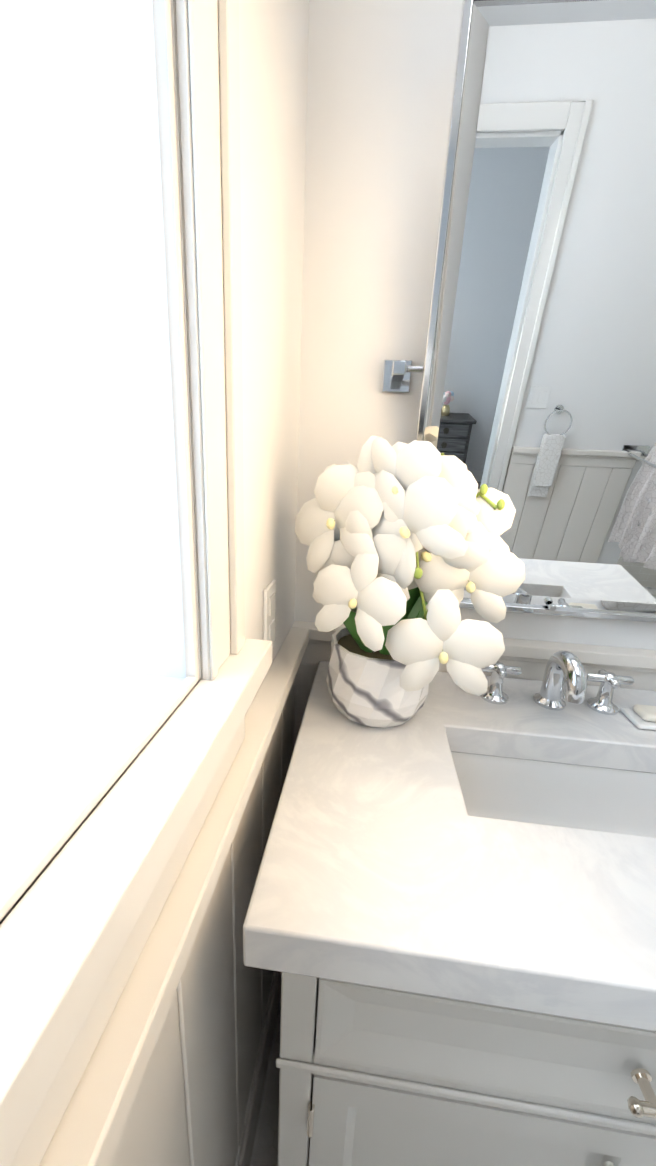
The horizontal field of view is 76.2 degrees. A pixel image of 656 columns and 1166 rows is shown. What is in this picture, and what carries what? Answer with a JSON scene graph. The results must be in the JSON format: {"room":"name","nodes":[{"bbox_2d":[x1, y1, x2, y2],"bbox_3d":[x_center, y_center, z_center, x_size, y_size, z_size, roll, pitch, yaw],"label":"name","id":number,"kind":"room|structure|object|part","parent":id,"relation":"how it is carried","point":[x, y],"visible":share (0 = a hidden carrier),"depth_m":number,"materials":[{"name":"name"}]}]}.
{"room":"bathroom","nodes":[
{"label":"bathroom","id":0,"kind":"room"},
{"bbox_2d":[0,0,309,924],"bbox_3d":[-0.224,-0.276,-0.161,0.120,3.250,2.337,4,16,5],"label":"window frame","id":1,"kind":"structure","parent":0,"point":[274,38],"depth_m":0.39,"materials":[{"name":"white paint"}]},
{"bbox_2d":[0,0,271,1165],"bbox_3d":[-0.133,-0.535,-0.204,0.068,1.858,1.144,4,16,5],"label":"window","id":2,"kind":"structure","parent":1,"relation":"in","point":[78,924],"depth_m":0.32,"materials":[{"name":"white paint"}]},
{"bbox_2d":[39,628,308,1165],"bbox_3d":[-0.195,0.833,0.142,0.048,0.963,2.005,4,16,5],"label":"wainscoting","id":3,"kind":"structure","parent":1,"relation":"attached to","point":[175,1072],"depth_m":0.47,"materials":[{"name":"white paint"}]},
{"bbox_2d":[263,580,275,645],"bbox_3d":[-0.101,0.061,0.734,0.008,0.120,0.070,4,16,5],"label":"electrical outlet plate","id":4,"kind":"object","parent":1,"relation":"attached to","point":[269,611],"visible":0.75,"depth_m":0.72,"materials":[{"name":"white plastic"}]},
{"bbox_2d":[250,995,280,1165],"bbox_3d":[1.071,1.415,0.161,2.877,0.060,2.337,4,16,5],"label":"floor","id":5,"kind":"structure","parent":0,"point":[265,1150],"depth_m":0.88,"materials":[{"name":"stone"}]},
{"bbox_2d":[243,650,655,1165],"bbox_3d":[0.423,0.661,0.777,0.995,1.005,0.621,4,16,5],"label":"bathroom vanity","id":6,"kind":"object","parent":5,"relation":"on","point":[449,928],"visible":0.85,"depth_m":0.51,"materials":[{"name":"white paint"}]},
{"bbox_2d":[295,436,524,727],"bbox_3d":[0.123,0.012,0.734,0.368,0.501,0.306,4,16,5],"label":"potted orchid","id":7,"kind":"object","parent":6,"relation":"on","point":[406,543],"visible":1,"depth_m":0.63,"materials":[{"name":"plant"}]},
{"bbox_3d":[0.183,0.857,0.580,0.424,0.457,0.018,4,16,5],"label":"door","id":8,"kind":"part","parent":6,"relation":"part of","materials":[{"name":"white paint"}]},
{"bbox_3d":[0.400,0.550,0.471,0.830,0.137,0.018,4,16,5],"label":"drawer","id":9,"kind":"part","parent":6,"relation":"part of","materials":[{"name":"white paint"}]},
{"bbox_2d":[475,650,634,715],"bbox_3d":[0.458,0.196,0.823,0.307,0.131,0.132,4,16,5],"label":"faucet","id":10,"kind":"object","parent":6,"relation":"on","point":[563,668],"depth_m":0.85,"materials":[{"name":"silver metal"}]},
{"bbox_3d":[0.401,0.719,0.492,0.159,0.038,0.029,4,16,5],"label":"knob","id":11,"kind":"part","parent":6,"relation":"part of","materials":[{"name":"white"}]},
{"bbox_2d":[620,704,655,729],"bbox_3d":[0.641,0.260,0.816,0.100,0.027,0.064,4,16,5],"label":"soap dish","id":12,"kind":"object","parent":6,"relation":"on","point":[640,716],"visible":0.98,"depth_m":0.81,"materials":[{"name":"white ceramic"}]},
{"bbox_2d":[294,0,655,649],"bbox_3d":[0.799,-0.503,0.819,1.942,3.250,0.120,4,16,5],"label":"wall","id":13,"kind":"structure","parent":0,"point":[380,84],"depth_m":0.79,"materials":[{"name":"white paint"}]},
{"bbox_2d":[291,621,655,749],"bbox_3d":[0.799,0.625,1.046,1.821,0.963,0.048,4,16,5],"label":"backsplash","id":14,"kind":"structure","parent":13,"relation":"attached to","point":[530,658],"depth_m":0.95,"materials":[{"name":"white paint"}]},
{"bbox_2d":[382,0,655,622],"bbox_3d":[0.502,-0.372,0.746,0.802,0.947,0.151,4,16,5],"label":"mirror","id":15,"kind":"object","parent":13,"relation":"attached to","point":[537,401],"visible":0.9,"depth_m":0.71,"materials":[{"name":"silver metal"}]},
{"label":"outside","id":16,"kind":"structure","parent":0,"visible":0},
{"bbox_2d":[0,0,94,737],"bbox_3d":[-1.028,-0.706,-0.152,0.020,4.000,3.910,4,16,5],"label":"window pane","id":17,"kind":"structure","parent":16,"point":[51,567],"depth_m":1.27,"materials":[{"name":"glass"}]}
]}

